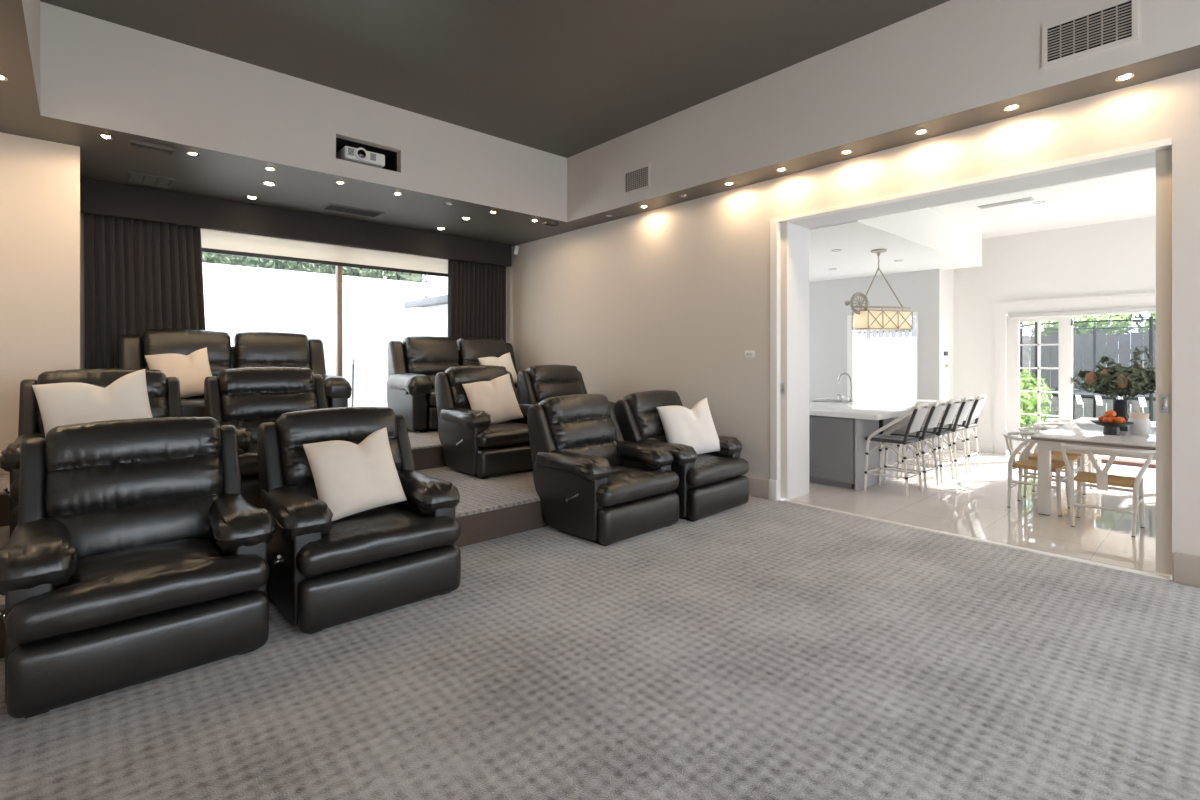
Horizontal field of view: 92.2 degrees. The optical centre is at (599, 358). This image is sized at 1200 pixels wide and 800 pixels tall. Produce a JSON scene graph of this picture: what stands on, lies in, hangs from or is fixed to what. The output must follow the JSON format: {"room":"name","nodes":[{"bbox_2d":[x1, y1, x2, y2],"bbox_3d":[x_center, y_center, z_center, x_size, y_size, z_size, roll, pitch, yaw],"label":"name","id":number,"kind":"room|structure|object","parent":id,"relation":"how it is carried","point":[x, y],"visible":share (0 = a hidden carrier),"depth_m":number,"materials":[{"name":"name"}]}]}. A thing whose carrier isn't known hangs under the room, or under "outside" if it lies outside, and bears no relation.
{"room":"home theater","nodes":[
{"label":"home theater","id":0,"kind":"room"},
{"bbox_2d":[0,0,39,114],"bbox_3d":[-1.401,-2.197,0.946,0.385,0.835,8.480,0,0,-42],"label":"ceiling","id":1,"kind":"structure","parent":0,"point":[19,19],"depth_m":3.52,"materials":[{"name":"white paint"}]},
{"bbox_2d":[0,132,79,454],"bbox_3d":[-5.053,-0.432,5.159,0.600,2.695,1.370,0,0,-42],"label":"wall pier","id":2,"kind":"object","parent":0,"point":[40,179],"visible":0.67,"depth_m":4.68,"materials":[{"name":"beige paint"}]},
{"bbox_2d":[0,428,441,494],"bbox_3d":[-2.881,1.208,6.558,5.700,0.585,2.200,0,0,-42],"label":"floor","id":3,"kind":"structure","parent":0,"point":[429,439],"depth_m":6.36,"materials":[{"name":"carpet"}]},
{"bbox_2d":[119,329,351,416],"bbox_3d":[-3.847,0.303,6.137,2.076,1.224,0.938,0,0,-42],"label":"recliner sofa","id":4,"kind":"object","parent":3,"relation":"on","point":[265,348],"visible":0.41,"depth_m":6.32,"materials":[{"name":"black leather"}]},
{"bbox_2d":[144,347,211,398],"bbox_3d":[-4.201,0.164,5.801,0.603,0.563,0.266,0,0,-37],"label":"throw cushion","id":5,"kind":"object","parent":4,"relation":"on","point":[192,369],"visible":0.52,"depth_m":5.76,"materials":[{"name":"beige fabric"}]},
{"bbox_2d":[387,336,519,431],"bbox_3d":[-1.815,0.303,7.968,2.076,1.224,0.938,0,0,-42],"label":"recliner sofa","id":6,"kind":"object","parent":3,"relation":"on","point":[414,362],"visible":0.54,"depth_m":7.63,"materials":[{"name":"black leather"}]},
{"bbox_2d":[478,352,516,383],"bbox_3d":[-1.453,0.175,8.306,0.563,0.536,0.282,0,0,-32],"label":"throw cushion","id":7,"kind":"object","parent":6,"relation":"on","point":[505,360],"visible":0.41,"depth_m":8.29,"materials":[{"name":"white fabric"}]},
{"bbox_2d":[0,466,540,609],"bbox_3d":[-1.569,1.327,5.102,5.700,0.345,1.920,0,0,-42],"label":"floor","id":8,"kind":"structure","parent":0,"point":[477,495],"depth_m":5.01,"materials":[{"name":"carpet"}]},
{"bbox_2d":[0,368,181,537],"bbox_3d":[-3.426,0.614,4.009,1.005,1.082,0.980,0,0,-42],"label":"recliner chair","id":9,"kind":"object","parent":8,"relation":"on","point":[164,397],"visible":0.16,"depth_m":4.03,"materials":[{"name":"black leather"}]},
{"bbox_2d":[32,369,152,437],"bbox_3d":[-3.434,0.403,3.956,0.692,0.658,0.275,0,0,-37],"label":"throw cushion","id":10,"kind":"object","parent":9,"relation":"on","point":[60,404],"visible":0.55,"depth_m":3.91,"materials":[{"name":"white fabric"}]},
{"bbox_2d":[204,367,326,507],"bbox_3d":[-2.631,0.614,4.728,1.011,1.081,0.977,0,0,-42],"label":"recliner chair","id":11,"kind":"object","parent":8,"relation":"on","point":[245,399],"visible":0.37,"depth_m":4.76,"materials":[{"name":"black leather"}]},
{"bbox_2d":[435,365,532,478],"bbox_3d":[-1.111,0.614,6.097,1.011,1.081,0.977,0,0,-42],"label":"recliner chair","id":12,"kind":"object","parent":8,"relation":"on","point":[473,446],"visible":0.65,"depth_m":5.77,"materials":[{"name":"black leather"}]},
{"bbox_2d":[462,374,523,423],"bbox_3d":[-1.119,0.448,6.060,0.616,0.573,0.282,0,0,-24],"label":"throw cushion","id":13,"kind":"object","parent":12,"relation":"on","point":[496,397],"visible":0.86,"depth_m":6.00,"materials":[{"name":"beige fabric"}]},
{"bbox_2d":[517,364,614,408],"bbox_3d":[-0.334,0.614,6.796,1.005,1.083,0.979,0,0,-42],"label":"recliner chair","id":14,"kind":"object","parent":8,"relation":"on","point":[537,383],"visible":0.29,"depth_m":6.83,"materials":[{"name":"black leather"}]},
{"bbox_2d":[80,184,506,368],"bbox_3d":[-3.593,-0.608,7.497,5.900,4.215,0.150,0,0,-42],"label":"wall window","id":15,"kind":"structure","parent":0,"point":[82,312],"depth_m":5.88,"materials":[{"name":"beige paint"}]},
{"bbox_2d":[201,228,447,276],"bbox_3d":[-3.405,-1.393,7.512,3.760,0.375,0.070,0,0,-42],"label":"roller blind","id":16,"kind":"object","parent":15,"relation":"attached to","point":[212,241],"visible":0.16,"depth_m":7.32,"materials":[{"name":"white fabric"}]},
{"bbox_2d":[335,266,342,376],"bbox_3d":[-3.465,-0.380,7.579,3.900,2.440,0.100,0,0,-42],"label":"window frame","id":17,"kind":"structure","parent":15,"relation":"attached to","point":[338,269],"depth_m":7.57,"materials":[{"name":"black"}]},
{"bbox_2d":[0,1,588,245],"bbox_3d":[-2.941,-2.197,6.625,5.700,0.835,2.020,0,0,-42],"label":"bulkhead","id":18,"kind":"structure","parent":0,"point":[98,76],"depth_m":5.39,"materials":[{"name":"white paint"}]},
{"bbox_2d":[126,171,174,188],"bbox_3d":[-4.481,-1.774,5.749,0.360,0.012,0.380,0,0,-42],"label":"ceiling vent","id":19,"kind":"object","parent":18,"relation":"in","point":[132,177],"visible":1,"depth_m":5.74,"materials":[{"name":"grey paint"}]},
{"bbox_2d":[129,174,170,186],"bbox_3d":[-4.481,-1.774,5.749,0.316,0.007,0.336,0,0,-42],"label":"grille","id":20,"kind":"object","parent":19,"relation":"attached to","point":[145,179],"depth_m":5.74,"materials":[{"name":"black metal"}]},
{"bbox_2d":[129,139,175,155],"bbox_3d":[-3.743,-1.765,4.825,0.300,0.030,0.140,0,0,-42],"label":"ceiling slot","id":21,"kind":"object","parent":18,"relation":"attached to","point":[137,144],"visible":1,"depth_m":4.82,"materials":[{"name":"grey paint"}]},
{"bbox_2d":[261,181,276,185],"bbox_3d":[-3.364,-1.773,5.866,0.144,0.014,0.144,0,0,-42],"label":"recessed light","id":22,"kind":"object","parent":18,"relation":"in","point":[267,183],"visible":1,"depth_m":5.85,"materials":[{"name":"silver metal"}]},
{"bbox_2d":[81,177,511,266],"bbox_3d":[-3.259,-1.609,7.354,4.996,0.338,0.090,0,0,-42],"label":"pelmet","id":23,"kind":"object","parent":18,"relation":"attached to","point":[98,197],"visible":1,"depth_m":6.76,"materials":[{"name":"grey fabric"}]},
{"bbox_2d":[84,213,205,368],"bbox_3d":[-4.765,-0.375,6.131,1.068,2.550,0.085,0,0,-42],"label":"curtain","id":24,"kind":"object","parent":23,"relation":"hanging from","point":[140,276],"visible":0.39,"depth_m":6.04,"materials":[{"name":"black fabric"}]},
{"bbox_2d":[448,259,505,342],"bbox_3d":[-1.850,-0.375,8.759,0.996,2.550,0.087,0,0,-42],"label":"curtain","id":25,"kind":"object","parent":23,"relation":"hanging from","point":[476,291],"visible":0.36,"depth_m":8.72,"materials":[{"name":"black fabric"}]},
{"bbox_2d":[321,203,384,217],"bbox_3d":[-2.967,-1.774,6.937,0.640,0.012,0.320,0,0,-42],"label":"ceiling vent","id":26,"kind":"object","parent":18,"relation":"in","point":[329,207],"visible":1,"depth_m":6.92,"materials":[{"name":"black metal"}]},
{"bbox_2d":[336,138,396,171],"bbox_3d":[-2.565,-2.065,6.089,0.708,0.340,0.520,0,0,-42],"label":"niche","id":27,"kind":"object","parent":18,"relation":"in","point":[390,156],"visible":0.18,"depth_m":6.07,"materials":[{"name":"black"}]},
{"bbox_2d":[336,146,384,167],"bbox_3d":[-2.516,-2.048,5.938,0.518,0.164,0.330,0,0,-42],"label":"projector","id":28,"kind":"object","parent":27,"relation":"in","point":[360,155],"visible":0.77,"depth_m":5.85,"materials":[{"name":"white plastic"}]},
{"bbox_2d":[542,221,558,226],"bbox_3d":[-0.648,-1.765,7.560,0.200,0.030,0.100,0,0,-42],"label":"ceiling slot","id":29,"kind":"object","parent":18,"relation":"attached to","point":[548,223],"visible":1,"depth_m":7.54,"materials":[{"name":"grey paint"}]},
{"bbox_2d":[40,0,949,157],"bbox_3d":[-0.084,-2.675,3.492,6.050,0.120,10.800,0,0,-42],"label":"ceiling","id":30,"kind":"structure","parent":0,"point":[564,78],"depth_m":4.82,"materials":[{"name":"grey paint"}]},
{"bbox_2d":[0,495,1199,799],"bbox_3d":[1.221,1.460,2.029,5.730,0.120,6.580,0,0,-42],"label":"floor","id":31,"kind":"structure","parent":0,"point":[759,648],"depth_m":2.48,"materials":[{"name":"carpet"}]},
{"bbox_2d":[0,417,276,717],"bbox_3d":[-2.217,0.859,2.812,1.011,1.081,0.977,0,0,-42],"label":"recliner chair","id":32,"kind":"object","parent":31,"relation":"on","point":[136,552],"visible":1,"depth_m":2.66,"materials":[{"name":"black leather"}]},
{"bbox_2d":[257,407,460,633],"bbox_3d":[-1.458,0.859,3.494,1.005,1.083,0.979,0,0,-42],"label":"recliner chair","id":33,"kind":"object","parent":31,"relation":"on","point":[324,573],"visible":0.73,"depth_m":3.23,"materials":[{"name":"black leather"}]},
{"bbox_2d":[302,427,406,521],"bbox_3d":[-1.449,0.683,3.432,0.545,0.501,0.273,0,0,-37],"label":"throw cushion","id":34,"kind":"object","parent":33,"relation":"on","point":[351,478],"visible":0.91,"depth_m":3.36,"materials":[{"name":"beige fabric"}]},
{"bbox_2d":[527,394,679,545],"bbox_3d":[0.034,0.859,4.865,1.005,1.082,0.980,0,0,-44],"label":"recliner chair","id":35,"kind":"object","parent":31,"relation":"on","point":[591,484],"visible":1,"depth_m":4.67,"materials":[{"name":"black leather"}]},
{"bbox_2d":[614,390,748,521],"bbox_3d":[0.786,0.859,5.516,0.979,1.083,1.005,0,0,44],"label":"recliner chair","id":36,"kind":"object","parent":31,"relation":"on","point":[711,483],"visible":0.62,"depth_m":5.30,"materials":[{"name":"black leather"}]},
{"bbox_2d":[657,398,719,454],"bbox_3d":[0.863,0.676,5.534,0.617,0.583,0.261,0,0,-15],"label":"throw cushion","id":37,"kind":"object","parent":36,"relation":"on","point":[694,427],"visible":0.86,"depth_m":5.47,"materials":[{"name":"white fabric"}]},
{"bbox_2d":[428,68,1199,580],"bbox_3d":[1.168,-0.608,6.471,0.200,4.215,13.550,0,0,-42],"label":"wall","id":38,"kind":"structure","parent":0,"point":[674,297],"depth_m":5.97,"materials":[{"name":"beige paint"}]},
{"bbox_2d":[0,446,446,526],"bbox_3d":[-2.143,1.046,5.738,5.699,0.218,0.006,0,0,-42],"label":"trim","id":39,"kind":"structure","parent":38,"relation":"attached to","point":[424,458],"depth_m":5.99,"materials":[{"name":"brown carpet"}]},
{"bbox_2d":[0,501,548,657],"bbox_3d":[-0.924,1.288,4.386,5.699,0.223,0.006,0,0,-42],"label":"trim","id":40,"kind":"structure","parent":38,"relation":"attached to","point":[489,525],"depth_m":4.49,"materials":[{"name":"brown carpet"}]},
{"bbox_2d":[744,351,754,357],"bbox_3d":[1.530,-0.045,5.910,0.015,0.072,0.116,0,0,-42],"label":"wall switch","id":41,"kind":"object","parent":38,"relation":"attached to","point":[747,354],"visible":1,"depth_m":5.91,"materials":[{"name":"white plastic"}]},
{"bbox_2d":[780,222,788,498],"bbox_3d":[1.408,-0.010,6.172,0.045,2.780,1.315,0,0,-42],"label":"door","id":42,"kind":"structure","parent":38,"relation":"in","point":[784,482],"depth_m":5.70,"materials":[{"name":"beige paint"}]},
{"bbox_2d":[768,138,1171,500],"bbox_3d":[2.674,0.007,4.709,0.142,2.785,2.862,0,0,-42],"label":"trim","id":43,"kind":"structure","parent":38,"relation":"attached to","point":[1150,147],"depth_m":5.57,"materials":[{"name":"white paint"}]},
{"bbox_2d":[746,476,1199,586],"bbox_3d":[2.005,1.073,5.374,0.025,0.655,10.500,0,0,-42],"label":"baseboard","id":44,"kind":"structure","parent":38,"relation":"attached to","point":[1186,567],"depth_m":3.58,"materials":[{"name":"beige paint"}]},
{"bbox_2d":[783,500,1169,579],"bbox_3d":[2.710,1.405,4.663,0.050,0.030,2.700,0,0,-42],"label":"trim","id":45,"kind":"structure","parent":38,"relation":"attached to","point":[788,501],"depth_m":4.33,"materials":[{"name":"white paint"}]},
{"bbox_2d":[1156,147,1171,574],"bbox_3d":[4.058,-0.010,3.231,0.045,2.780,1.366,0,0,-42],"label":"door","id":46,"kind":"structure","parent":38,"relation":"in","point":[1163,156],"depth_m":3.70,"materials":[{"name":"beige paint"}]},
{"bbox_2d":[809,269,938,399],"bbox_3d":[3.456,0.075,10.445,0.180,2.850,4.910,0,0,-42],"label":"wall","id":47,"kind":"structure","parent":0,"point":[917,290],"depth_m":9.51,"materials":[{"name":"grey paint"}]},
{"bbox_2d":[847,312,917,398],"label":"window","id":48,"kind":"structure","parent":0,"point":[889,364],"depth_m":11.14,"materials":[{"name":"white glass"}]},
{"bbox_2d":[857,317,915,338],"bbox_3d":[5.378,-0.750,11.510,0.080,0.699,2.900,0,0,-42],"label":"screen","id":49,"kind":"object","parent":48,"relation":"on","point":[913,331],"visible":0.09,"depth_m":11.20,"materials":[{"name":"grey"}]},
{"bbox_2d":[567,0,1199,225],"bbox_3d":[2.550,-2.197,4.505,0.380,0.835,8.480,0,0,-42],"label":"bulkhead","id":50,"kind":"structure","parent":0,"point":[950,66],"depth_m":4.61,"materials":[{"name":"white paint"}]},
{"bbox_2d":[623,163,649,194],"bbox_3d":[0.417,-2.040,6.579,0.012,0.270,0.415,0,0,-42],"label":"ceiling vent","id":51,"kind":"object","parent":50,"relation":"in","point":[636,179],"visible":1,"depth_m":6.57,"materials":[{"name":"white metal"}]},
{"bbox_2d":[625,167,647,191],"bbox_3d":[0.416,-2.040,6.578,0.008,0.214,0.359,0,0,-42],"label":"grille","id":52,"kind":"object","parent":51,"relation":"attached to","point":[636,179],"depth_m":6.57,"materials":[{"name":"beige metal"}]},
{"bbox_2d":[1004,104,1019,110],"bbox_3d":[2.917,-1.774,4.090,0.096,0.012,0.096,0,0,-42],"label":"recessed light","id":53,"kind":"object","parent":50,"relation":"in","point":[1010,107],"visible":1,"depth_m":4.08,"materials":[{"name":"beige"}]},
{"bbox_2d":[1042,0,1137,67],"bbox_3d":[3.072,-2.053,3.633,0.012,0.275,0.465,0,0,-42],"label":"ceiling vent","id":54,"kind":"object","parent":50,"relation":"in","point":[1115,23],"visible":1,"depth_m":3.63,"materials":[{"name":"white metal"}]},
{"bbox_2d":[1115,73,1134,80],"bbox_3d":[3.316,-1.774,3.647,0.096,0.012,0.096,0,0,-42],"label":"recessed light","id":55,"kind":"object","parent":50,"relation":"in","point":[1123,77],"visible":1,"depth_m":3.64,"materials":[{"name":"silver metal"}]},
{"bbox_2d":[809,208,981,281],"bbox_3d":[2.194,-1.565,8.970,4.030,0.470,5.410,0,0,-42],"label":"ceiling","id":56,"kind":"structure","parent":0,"point":[926,238],"depth_m":7.24,"materials":[{"name":"white paint"}]},
{"bbox_2d":[845,249,912,330],"bbox_3d":[3.419,-0.842,7.088,0.986,0.977,0.287,0,0,-17],"label":"pendant lantern","id":57,"kind":"object","parent":56,"relation":"hanging from","point":[864,319],"visible":1,"depth_m":7.00,"materials":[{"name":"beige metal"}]},
{"bbox_2d":[939,269,953,451],"bbox_3d":[5.324,-0.200,8.860,0.828,3.400,0.065,0,0,-42],"label":"wall","id":58,"kind":"structure","parent":0,"point":[946,277],"depth_m":8.76,"materials":[{"name":"white paint"}]},
{"bbox_2d":[780,152,1171,579],"bbox_3d":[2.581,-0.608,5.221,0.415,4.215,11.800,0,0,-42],"label":"door frame","id":59,"kind":"structure","parent":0,"point":[798,230],"depth_m":5.76,"materials":[{"name":"white"}]},
{"bbox_2d":[789,449,1170,579],"bbox_3d":[4.178,1.458,6.761,4.940,0.124,11.650,0,0,-42],"label":"floor","id":60,"kind":"structure","parent":0,"point":[973,503],"depth_m":5.33,"materials":[{"name":"tile"}]},
{"bbox_2d":[809,411,938,490],"bbox_3d":[3.212,1.012,7.384,2.542,0.768,1.330,0,0,-42],"label":"base cabinet","id":61,"kind":"object","parent":60,"relation":"on","point":[837,445],"visible":0.35,"depth_m":6.29,"materials":[{"name":"grey paint"}]},
{"bbox_2d":[809,396,960,419],"bbox_3d":[3.270,0.599,7.335,2.680,0.057,1.600,0,0,-42],"label":"benchtop","id":62,"kind":"object","parent":61,"relation":"on","point":[868,408],"visible":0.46,"depth_m":6.71,"materials":[{"name":"white stone"}]},
{"bbox_2d":[809,399,849,402],"bbox_3d":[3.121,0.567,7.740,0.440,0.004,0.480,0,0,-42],"label":"sink","id":63,"kind":"object","parent":62,"relation":"in","point":[821,400],"visible":0.83,"depth_m":7.80,"materials":[{"name":"silver metal"}]},
{"bbox_2d":[811,399,848,401],"bbox_3d":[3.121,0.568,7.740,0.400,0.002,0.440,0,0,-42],"label":"basin","id":64,"kind":"object","parent":63,"relation":"in","point":[822,400],"depth_m":7.80,"materials":[{"name":"white ceramic"}]},
{"bbox_2d":[836,372,853,401],"bbox_3d":[3.223,0.376,7.591,0.064,0.388,0.220,0,0,-42],"label":"tap","id":65,"kind":"object","parent":62,"relation":"on","point":[841,374],"visible":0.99,"depth_m":7.55,"materials":[{"name":"silver metal"}]},
{"bbox_2d":[864,402,928,497],"bbox_3d":[3.115,0.923,6.044,0.394,0.948,0.535,0,0,-42],"label":"bar stool","id":66,"kind":"object","parent":60,"relation":"on","point":[917,418],"visible":1,"depth_m":5.98,"materials":[{"name":"white wood"}]},
{"bbox_2d":[883,400,945,489],"bbox_3d":[3.486,0.923,6.379,0.394,0.948,0.535,0,0,-42],"label":"bar stool","id":67,"kind":"object","parent":60,"relation":"on","point":[933,417],"visible":0.8,"depth_m":6.29,"materials":[{"name":"white wicker"}]},
{"bbox_2d":[901,398,960,482],"bbox_3d":[3.857,0.923,6.714,0.394,0.948,0.535,0,0,-42],"label":"bar stool","id":68,"kind":"object","parent":60,"relation":"on","point":[950,411],"visible":0.52,"depth_m":6.58,"materials":[{"name":"white wicker"}]},
{"bbox_2d":[917,396,973,476],"bbox_3d":[4.229,0.923,7.048,0.394,0.948,0.535,0,0,-42],"label":"bar stool","id":69,"kind":"object","parent":60,"relation":"on","point":[965,407],"visible":0.63,"depth_m":6.92,"materials":[{"name":"white wicker"}]},
{"bbox_2d":[932,394,985,471],"bbox_3d":[4.600,0.923,7.383,0.394,0.948,0.535,0,0,-42],"label":"bar stool","id":70,"kind":"object","parent":60,"relation":"on","point":[977,406],"visible":0.55,"depth_m":7.24,"materials":[{"name":"white wicker"}]},
{"bbox_2d":[1003,431,1069,515],"bbox_3d":[4.079,1.055,5.422,0.602,0.684,0.478,0,0,-42],"label":"dining chair","id":71,"kind":"object","parent":60,"relation":"on","point":[1021,464],"visible":0.84,"depth_m":5.38,"materials":[{"name":"white paint"}]},
{"bbox_2d":[1019,427,1082,502],"bbox_3d":[4.525,1.055,5.824,0.602,0.684,0.478,0,0,-42],"label":"dining chair","id":72,"kind":"object","parent":60,"relation":"on","point":[1055,458],"visible":0.54,"depth_m":5.79,"materials":[{"name":"white paint"}]},
{"bbox_2d":[1033,422,1092,494],"bbox_3d":[4.971,1.055,6.225,0.602,0.684,0.478,0,0,-42],"label":"dining chair","id":73,"kind":"object","parent":60,"relation":"on","point":[1088,463],"visible":0.27,"depth_m":6.11,"materials":[{"name":"white paint"}]},
{"bbox_2d":[1045,419,1100,484],"bbox_3d":[5.416,1.055,6.627,0.602,0.684,0.478,0,0,-42],"label":"dining chair","id":74,"kind":"object","parent":60,"relation":"on","point":[1097,457],"visible":0.12,"depth_m":6.60,"materials":[{"name":"white paint"}]},
{"bbox_2d":[1031,417,1155,515],"bbox_3d":[5.160,1.046,5.619,2.510,0.701,1.080,0,0,-42],"label":"dining table","id":75,"kind":"object","parent":60,"relation":"on","point":[1081,431],"visible":0.44,"depth_m":5.14,"materials":[{"name":"grey wood"}]},
{"bbox_2d":[1090,420,1133,434],"bbox_3d":[4.686,0.636,5.287,0.304,0.118,0.304,0,0,-42],"label":"fruit bowl","id":76,"kind":"object","parent":75,"relation":"on","point":[1108,428],"visible":0.92,"depth_m":5.24,"materials":[{"name":"grey ceramic"}]},
{"bbox_2d":[1103,417,1112,422],"bbox_3d":[4.631,0.566,5.258,0.074,0.070,0.072,0,0,-42],"label":"orange","id":77,"kind":"object","parent":76,"relation":"in","point":[1106,419],"visible":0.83,"depth_m":5.24,"materials":[{"name":"orange food"}]},
{"bbox_2d":[1104,411,1114,417],"bbox_3d":[4.649,0.514,5.267,0.074,0.070,0.072,0,0,-42],"label":"orange","id":78,"kind":"object","parent":77,"relation":"on","point":[1111,414],"visible":1,"depth_m":5.25,"materials":[{"name":"orange food"}]},
{"bbox_2d":[1113,399,1128,430],"bbox_3d":[5.019,0.545,5.559,0.120,0.300,0.120,0,0,-42],"label":"glass vase","id":79,"kind":"object","parent":75,"relation":"on","point":[1121,407],"visible":0.66,"depth_m":5.51,"materials":[{"name":"grey glass"}]},
{"bbox_2d":[1072,345,1155,399],"bbox_3d":[5.012,0.248,5.543,0.586,0.756,0.754,0,0,-42],"label":"bunch","id":80,"kind":"object","parent":79,"relation":"in","point":[1119,380],"visible":0.92,"depth_m":5.47,"materials":[{"name":"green plant"}]},
{"bbox_2d":[1128,405,1150,434],"bbox_3d":[4.933,0.563,5.281,0.156,0.263,0.156,0,0,-42],"label":"ceramic pot","id":81,"kind":"object","parent":75,"relation":"on","point":[1141,425],"visible":0.98,"depth_m":5.23,"materials":[{"name":"white ceramic"}]},
{"bbox_2d":[1060,442,1155,536],"bbox_3d":[4.169,1.055,4.760,0.478,0.684,0.602,0,0,-42],"label":"dining chair","id":82,"kind":"object","parent":60,"relation":"on","point":[1101,478],"visible":1,"depth_m":4.67,"materials":[{"name":"white paint"}]},
{"bbox_2d":[929,167,1155,238],"bbox_3d":[4.423,-1.860,6.982,4.680,0.120,11.650,0,0,-42],"label":"ceiling","id":83,"kind":"structure","parent":0,"point":[1128,195],"depth_m":6.88,"materials":[{"name":"white paint"}]},
{"bbox_2d":[978,197,1033,208],"bbox_3d":[4.687,-1.793,6.674,0.140,0.014,0.520,0,0,-42],"label":"ceiling vent","id":84,"kind":"object","parent":83,"relation":"in","point":[1029,198],"visible":1,"depth_m":6.65,"materials":[{"name":"white metal"}]},
{"bbox_2d":[954,216,1155,451],"bbox_3d":[7.781,-0.200,6.602,0.200,3.400,6.590,0,0,-42],"label":"wall","id":85,"kind":"structure","parent":0,"point":[1117,257],"depth_m":8.24,"materials":[{"name":"white paint"}]},
{"bbox_2d":[955,440,992,451],"bbox_3d":[5.673,1.330,8.777,0.020,0.140,0.525,0,0,-42],"label":"baseboard","id":86,"kind":"structure","parent":85,"relation":"attached to","point":[982,446],"depth_m":8.74,"materials":[{"name":"white paint"}]},
{"bbox_2d":[993,292,1155,453],"bbox_3d":[7.046,0.282,7.313,0.140,2.235,3.470,0,0,-42],"label":"door","id":87,"kind":"structure","parent":85,"relation":"in","point":[1007,344],"depth_m":8.26,"materials":[{"name":"white paint"}]},
{"bbox_2d":[1009,306,1155,318],"bbox_3d":[6.997,-0.613,7.262,0.030,0.085,3.100,0,0,-42],"label":"door blind","id":88,"kind":"object","parent":85,"relation":"attached to","point":[1136,310],"visible":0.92,"depth_m":7.77,"materials":[{"name":"grey paint"}]},
{"label":"outside","id":89,"kind":"structure","parent":0,"visible":0},
{"bbox_3d":[-4.650,1.450,9.641,12.000,0.100,4.450,0,0,-42],"label":"courtyard","id":90,"kind":"object","parent":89,"visible":0},
{"bbox_2d":[202,252,427,282],"bbox_3d":[-6.925,-0.430,8.882,9.179,3.660,0.872,0,0,-42],"label":"foliage","id":91,"kind":"object","parent":90,"relation":"on","point":[214,258],"visible":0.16,"depth_m":10.24,"materials":[{"name":"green plant"}]},
{"bbox_2d":[202,263,431,406],"bbox_3d":[-6.755,-0.030,8.317,9.100,2.860,0.280,0,0,-42],"label":"wall","id":92,"kind":"structure","parent":90,"relation":"on","point":[237,299],"depth_m":10.02,"materials":[{"name":"white"}]},
{"bbox_2d":[352,358,354,406],"bbox_3d":[-3.447,0.697,8.125,0.207,1.405,0.570,0,0,-36],"label":"pole","id":93,"kind":"object","parent":90,"relation":"on","point":[353,359],"visible":0.3,"depth_m":7.95,"materials":[{"name":"grey metal"}]},
{"bbox_2d":[405,294,447,336],"bbox_3d":[-2.739,0.121,10.172,0.610,2.558,1.980,0,0,-42],"label":"garden shed","id":94,"kind":"object","parent":90,"relation":"on","point":[435,309],"visible":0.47,"depth_m":10.36,"materials":[{"name":"white"}]},
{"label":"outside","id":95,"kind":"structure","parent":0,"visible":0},
{"bbox_2d":[1020,409,1130,437],"bbox_3d":[11.923,1.550,10.745,11.900,0.200,16.000,0,0,-42],"label":"garden","id":96,"kind":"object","parent":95,"point":[1029,436],"depth_m":11.62,"materials":[{"name":"green"}]},
{"bbox_2d":[1020,369,1052,431],"bbox_3d":[7.845,0.841,10.708,0.776,1.319,0.890,0,0,-42],"label":"shrub","id":97,"kind":"object","parent":96,"relation":"on","point":[1026,398],"visible":0.46,"depth_m":10.50,"materials":[{"name":"green plant"}]},
{"bbox_2d":[1023,313,1133,356],"bbox_3d":[11.766,0.024,14.362,1.760,3.164,2.172,0,0,-42],"label":"tree","id":98,"kind":"object","parent":96,"relation":"on","point":[1104,317],"visible":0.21,"depth_m":13.98,"materials":[{"name":"green plant"}]},
{"bbox_2d":[1020,316,1155,426],"bbox_3d":[9.919,0.375,11.026,3.228,2.150,3.261,0,0,-42],"label":"pergola","id":99,"kind":"object","parent":96,"relation":"on","point":[1079,393],"visible":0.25,"depth_m":10.56,"materials":[{"name":"white wood"}]},
{"bbox_2d":[1022,332,1155,420],"bbox_3d":[12.658,0.465,11.408,0.080,2.070,14.000,0,0,-42],"label":"fence","id":100,"kind":"object","parent":96,"relation":"on","point":[1082,344],"visible":0.1,"depth_m":13.12,"materials":[{"name":"grey wood"}]},
{"bbox_2d":[1107,312,1154,333],"bbox_3d":[14.644,-0.685,15.111,2.569,4.578,5.094,0,0,-42],"label":"tree","id":101,"kind":"object","parent":96,"relation":"on","point":[1140,316],"visible":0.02,"depth_m":15.48,"materials":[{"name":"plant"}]},
{"bbox_2d":[1139,311,1155,331],"bbox_3d":[13.149,0.057,12.734,1.384,3.099,2.203,0,0,-24],"label":"tree","id":102,"kind":"object","parent":96,"relation":"on","point":[1152,314],"visible":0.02,"depth_m":13.31,"materials":[{"name":"green plant"}]},
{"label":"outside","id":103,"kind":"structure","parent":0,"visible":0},
{"bbox_2d":[1007,451,1155,468],"bbox_3d":[7.688,1.470,8.274,2.300,0.100,10.000,0,0,-42],"label":"terrace","id":104,"kind":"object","parent":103,"point":[1008,451],"depth_m":8.11,"materials":[{"name":"white"}]},
{"bbox_2d":[1047,411,1058,427],"bbox_3d":[7.640,1.143,9.605,0.316,0.554,0.300,0,0,-42],"label":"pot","id":105,"kind":"object","parent":104,"relation":"on","point":[1052,413],"visible":0.2,"depth_m":9.59,"materials":[{"name":"white ceramic"}]},
{"bbox_2d":[1017,452,1155,468],"bbox_3d":[7.328,1.410,7.560,0.390,0.080,3.180,0,0,-42],"label":"step","id":106,"kind":"structure","parent":104,"relation":"on","point":[1104,459],"depth_m":7.70,"materials":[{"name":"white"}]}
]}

